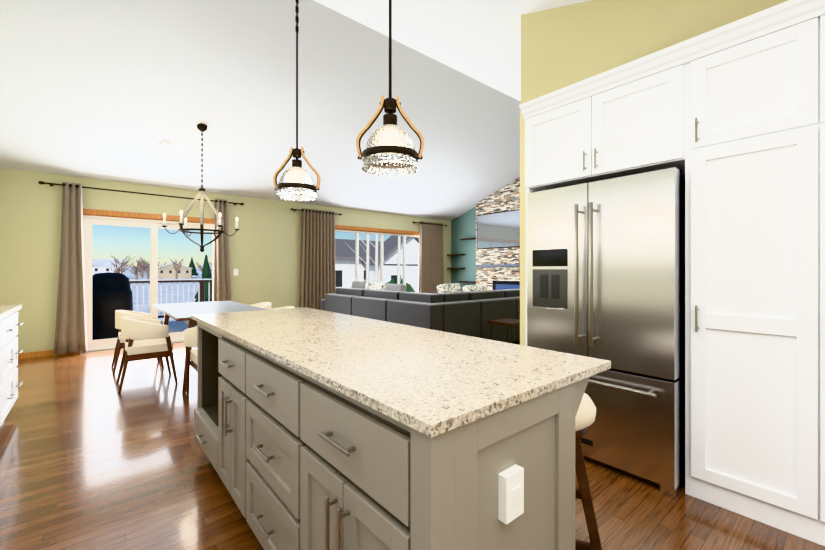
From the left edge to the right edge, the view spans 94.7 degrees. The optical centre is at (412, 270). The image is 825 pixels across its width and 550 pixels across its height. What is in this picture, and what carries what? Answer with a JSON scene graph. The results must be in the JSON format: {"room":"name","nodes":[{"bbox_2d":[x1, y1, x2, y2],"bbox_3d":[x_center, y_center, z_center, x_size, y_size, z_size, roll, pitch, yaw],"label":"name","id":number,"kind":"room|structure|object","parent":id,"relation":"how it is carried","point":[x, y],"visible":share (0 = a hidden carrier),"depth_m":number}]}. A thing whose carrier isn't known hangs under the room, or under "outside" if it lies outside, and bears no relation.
{"room":"kitchen","nodes":[
{"label":"kitchen","id":0,"kind":"room"},
{"bbox_2d":[0,168,450,352],"bbox_3d":[-2.360,-0.130,7.876,9.210,2.700,0.200,0,0,-40],"label":"wall","id":1,"kind":"structure","parent":0,"point":[264,248],"depth_m":6.03},
{"bbox_2d":[18,350,72,358],"bbox_3d":[-5.300,1.177,5.266,0.890,0.085,0.018,0,0,-40],"label":"baseboard","id":2,"kind":"structure","parent":1,"relation":"attached to","point":[34,354],"depth_m":5.30},
{"bbox_2d":[38,181,243,353],"bbox_3d":[-4.153,-0.033,6.140,2.702,2.445,0.154,0,0,-40],"label":"window curtains","id":3,"kind":"object","parent":1,"relation":"attached to","point":[70,332],"visible":0.77,"depth_m":5.49},
{"bbox_2d":[74,208,214,353],"bbox_3d":[-4.167,0.155,6.226,2.060,2.130,0.045,0,0,-40],"label":"door frame","id":4,"kind":"structure","parent":1,"relation":"attached to","point":[106,213],"depth_m":6.05},
{"bbox_2d":[83,215,213,351],"bbox_3d":[-4.216,0.195,6.285,1.920,2.050,0.110,0,0,-40],"label":"door","id":5,"kind":"structure","parent":1,"relation":"in","point":[154,226],"depth_m":5.99},
{"bbox_2d":[290,208,341,214],"bbox_3d":[-2.011,-1.210,7.950,1.152,0.048,0.134,0,0,-40],"label":"curtain rod","id":6,"kind":"object","parent":1,"relation":"attached to","point":[315,211],"visible":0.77,"depth_m":7.69},
{"bbox_2d":[299,208,335,309],"bbox_3d":[-1.964,-0.033,7.934,0.854,2.445,0.102,0,0,-40],"label":"window curtain","id":7,"kind":"object","parent":6,"relation":"hanging from","point":[317,271],"visible":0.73,"depth_m":7.90},
{"bbox_2d":[335,225,418,284],"bbox_3d":[-0.713,-0.110,9.173,2.980,1.760,0.170,0,0,-40],"label":"window frame","id":8,"kind":"structure","parent":1,"relation":"in","point":[381,256],"depth_m":9.17},
{"bbox_2d":[0,0,520,220],"bbox_3d":[-1.097,-2.066,6.371,9.210,1.526,4.130,0,0,-40],"label":"ceiling","id":9,"kind":"structure","parent":0,"point":[116,90],"depth_m":4.85},
{"bbox_2d":[162,123,238,251],"bbox_3d":[-2.838,-1.098,5.125,0.901,1.716,0.881,0,0,-40],"label":"chandelier","id":10,"kind":"object","parent":9,"relation":"hanging from","point":[201,127],"visible":1,"depth_m":5.09},
{"bbox_2d":[0,340,824,549],"bbox_3d":[0.935,1.270,3.950,9.210,0.100,10.450,0,0,-40],"label":"floor","id":11,"kind":"structure","parent":0,"point":[91,458],"depth_m":2.14},
{"bbox_2d":[0,321,3,425],"bbox_3d":[-2.938,0.780,2.221,0.644,0.880,0.620,0,0,-40],"label":"base cabinet","id":12,"kind":"object","parent":11,"relation":"on","point":[1,322],"depth_m":2.72},
{"bbox_2d":[4,313,15,419],"bbox_3d":[-3.336,0.780,2.696,0.644,0.880,0.620,0,0,-40],"label":"base cabinet","id":13,"kind":"object","parent":11,"relation":"on","point":[9,351],"depth_m":2.95},
{"bbox_2d":[0,305,21,320],"bbox_3d":[-1.394,0.320,0.397,0.664,0.040,7.040,0,0,-40],"label":"countertop","id":14,"kind":"structure","parent":13,"relation":"on","point":[5,310],"depth_m":2.96},
{"bbox_2d":[16,313,19,399],"bbox_3d":[-3.593,0.780,3.003,0.644,0.880,0.180,0,0,-40],"label":"base cabinet","id":15,"kind":"object","parent":11,"relation":"on","point":[17,324],"depth_m":3.23},
{"bbox_2d":[111,310,163,374],"bbox_3d":[-3.438,0.856,4.751,0.507,0.729,0.566,0,0,-40],"label":"chair","id":16,"kind":"object","parent":11,"relation":"on","point":[120,343],"visible":0.44,"depth_m":4.55},
{"bbox_2d":[116,316,177,392],"bbox_3d":[-2.864,0.856,4.098,0.507,0.729,0.566,0,0,-40],"label":"chair","id":17,"kind":"object","parent":11,"relation":"on","point":[157,342],"visible":0.98,"depth_m":3.92},
{"bbox_2d":[184,327,196,394],"bbox_3d":[-1.872,0.856,3.677,0.566,0.729,0.507,0,0,-40],"label":"chair","id":18,"kind":"object","parent":11,"relation":"on","point":[190,337],"visible":0.19,"depth_m":3.53},
{"bbox_2d":[153,301,267,392],"bbox_3d":[-2.540,0.844,4.754,0.980,0.752,1.950,0,0,-40],"label":"dining table","id":19,"kind":"object","parent":11,"relation":"on","point":[183,312],"visible":0.5,"depth_m":4.51},
{"bbox_2d":[251,302,270,309],"bbox_3d":[-2.332,0.856,5.641,0.507,0.729,0.566,0,0,-40],"label":"chair","id":20,"kind":"object","parent":11,"relation":"on","point":[265,305],"visible":0.1,"depth_m":5.76},
{"bbox_2d":[271,306,294,309],"bbox_3d":[-1.772,0.856,4.974,0.507,0.729,0.566,0,0,-40],"label":"chair","id":21,"kind":"object","parent":11,"relation":"on","point":[284,307],"visible":0.08,"depth_m":5.14},
{"bbox_2d":[193,319,610,549],"bbox_3d":[-0.425,0.772,1.866,0.792,0.895,2.334,0,0,-40],"label":"kitchen island","id":22,"kind":"object","parent":11,"relation":"on","point":[315,429],"depth_m":1.03},
{"bbox_2d":[191,307,610,430],"bbox_3d":[-0.412,0.338,1.899,0.810,0.075,2.360,0,0,-40],"label":"island countertop","id":23,"kind":"structure","parent":22,"relation":"on","point":[433,379],"depth_m":1.25},
{"bbox_2d":[320,281,519,342],"bbox_3d":[0.355,0.718,7.200,3.000,1.003,3.225,0,0,-40],"label":"sofa","id":24,"kind":"object","parent":11,"relation":"on","point":[470,310],"visible":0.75,"depth_m":5.84},
{"bbox_2d":[475,177,519,289],"bbox_3d":[2.344,-0.643,8.762,0.455,3.726,2.410,0,0,-40],"label":"fireplace","id":25,"kind":"object","parent":11,"relation":"on","point":[497,268],"visible":0.27,"depth_m":9.14},
{"bbox_2d":[477,209,519,248],"bbox_3d":[2.150,-0.960,9.062,0.053,0.860,1.560,0,0,-40],"label":"screen","id":26,"kind":"object","parent":25,"relation":"attached to","point":[498,230],"visible":0.67,"depth_m":9.10},
{"bbox_2d":[488,318,519,343],"bbox_3d":[1.365,0.965,5.335,0.450,0.510,0.420,0,0,-40],"label":"side table","id":27,"kind":"object","parent":11,"relation":"on","point":[511,322],"visible":0.46,"depth_m":5.24},
{"bbox_2d":[575,393,601,549],"bbox_3d":[0.543,0.859,1.580,0.474,0.722,0.474,0,0,19],"label":"bar stool","id":28,"kind":"object","parent":11,"relation":"on","point":[585,416],"visible":0.35,"depth_m":1.39},
{"bbox_2d":[527,166,684,497],"bbox_3d":[1.341,0.330,2.558,0.758,1.780,0.895,0,0,-40],"label":"fridge","id":29,"kind":"object","parent":11,"relation":"on","point":[606,269],"visible":0.77,"depth_m":2.21},
{"bbox_2d":[679,4,790,533],"bbox_3d":[1.895,0.005,2.043,0.630,2.430,0.570,0,0,-40],"label":"tall cabinet","id":30,"kind":"object","parent":11,"relation":"on","point":[728,120],"depth_m":1.89},
{"bbox_2d":[791,0,824,545],"bbox_3d":[2.173,0.005,1.712,0.630,2.430,0.570,0,0,-40],"label":"tall cabinet","id":31,"kind":"object","parent":11,"relation":"on","point":[807,16],"depth_m":1.70},
{"bbox_2d":[314,0,589,100],"bbox_3d":[2.262,-2.104,2.368,9.210,1.449,6.320,0,0,-40],"label":"ceiling","id":32,"kind":"structure","parent":0,"point":[479,40],"depth_m":3.82},
{"bbox_2d":[273,0,320,200],"bbox_3d":[-0.667,-1.325,2.195,0.226,1.810,0.226,0,0,-40],"label":"pendant light","id":33,"kind":"object","parent":32,"relation":"hanging from","point":[296,182],"visible":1,"depth_m":2.18},
{"bbox_2d":[356,0,423,176],"bbox_3d":[-0.088,-1.163,1.505,0.226,1.533,0.226,0,0,-40],"label":"pendant light","id":34,"kind":"object","parent":32,"relation":"hanging from","point":[389,151],"visible":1,"depth_m":1.48},
{"bbox_2d":[451,206,475,291],"bbox_3d":[2.933,-0.755,8.577,0.200,3.950,5.930,0,0,-40],"label":"wall","id":35,"kind":"structure","parent":0,"point":[463,226],"depth_m":10.25},
{"bbox_2d":[520,0,788,345],"bbox_3d":[2.530,-0.475,1.496,0.800,3.390,4.640,0,0,-40],"label":"wall","id":36,"kind":"structure","parent":0,"point":[564,46],"depth_m":2.69},
{"bbox_2d":[523,44,678,191],"bbox_3d":[1.391,-0.908,2.644,0.630,0.605,0.998,0,0,-40],"label":"upper cabinet","id":37,"kind":"object","parent":36,"relation":"attached to","point":[624,121],"depth_m":2.37},
{"label":"outside","id":38,"kind":"structure","parent":0,"visible":0},
{"bbox_2d":[125,266,200,274],"bbox_3d":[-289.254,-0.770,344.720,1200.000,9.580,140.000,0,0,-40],"label":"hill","id":39,"kind":"structure","parent":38,"point":[127,272],"depth_m":343.43},
{"bbox_2d":[125,275,211,321],"bbox_3d":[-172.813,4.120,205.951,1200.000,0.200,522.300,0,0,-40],"label":"snow","id":40,"kind":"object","parent":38,"point":[146,294],"depth_m":65.14},
{"bbox_2d":[92,259,211,278],"bbox_3d":[-214.728,-0.414,175.884,573.684,8.868,133.454,0,0,-40],"label":"houses","id":41,"kind":"structure","parent":40,"relation":"on","point":[167,271],"depth_m":177.98},
{"bbox_2d":[92,254,211,279],"bbox_3d":[-170.052,-1.466,150.216,368.830,10.972,167.638,0,0,-40],"label":"bare trees","id":42,"kind":"object","parent":40,"relation":"on","point":[142,266],"visible":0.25,"depth_m":145.62},
{"bbox_2d":[335,235,418,291],"bbox_3d":[-4.761,0.380,35.233,18.800,7.280,11.700,0,0,-40],"label":"house","id":43,"kind":"structure","parent":40,"relation":"on","point":[345,262],"depth_m":31.05},
{"bbox_2d":[385,277,414,291],"bbox_3d":[-2.313,2.170,16.908,2.466,3.700,8.295,0,0,42],"label":"arborvitae","id":44,"kind":"object","parent":40,"relation":"on","point":[409,288],"visible":0.02,"depth_m":18.74},
{"bbox_2d":[162,321,196,332],"bbox_3d":[-5.540,1.335,7.459,6.300,0.170,3.250,0,0,-40],"label":"deck","id":45,"kind":"object","parent":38,"point":[178,326],"depth_m":8.41},
{"bbox_2d":[92,272,132,339],"bbox_3d":[-5.431,0.645,6.800,0.680,1.210,1.440,0,0,-40],"label":"covered grill","id":46,"kind":"object","parent":45,"relation":"on","point":[111,293],"visible":0.67,"depth_m":6.32},
{"bbox_2d":[129,279,211,317],"bbox_3d":[-5.546,0.735,7.461,6.295,1.030,3.160,0,0,-40],"label":"deck railing","id":47,"kind":"object","parent":45,"relation":"on","point":[201,290],"visible":0.19,"depth_m":9.27},
{"bbox_3d":[0.448,-1.210,10.014,1.212,0.048,0.134,0,0,-40],"label":"curtain rod","id":48,"kind":"object","parent":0,"visible":0},
{"bbox_2d":[418,221,443,293],"bbox_3d":[0.491,-0.033,9.994,0.944,2.445,0.090,0,0,-40],"label":"window curtain","id":49,"kind":"object","parent":48,"relation":"hanging from","point":[431,270],"visible":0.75,"depth_m":9.96}
]}

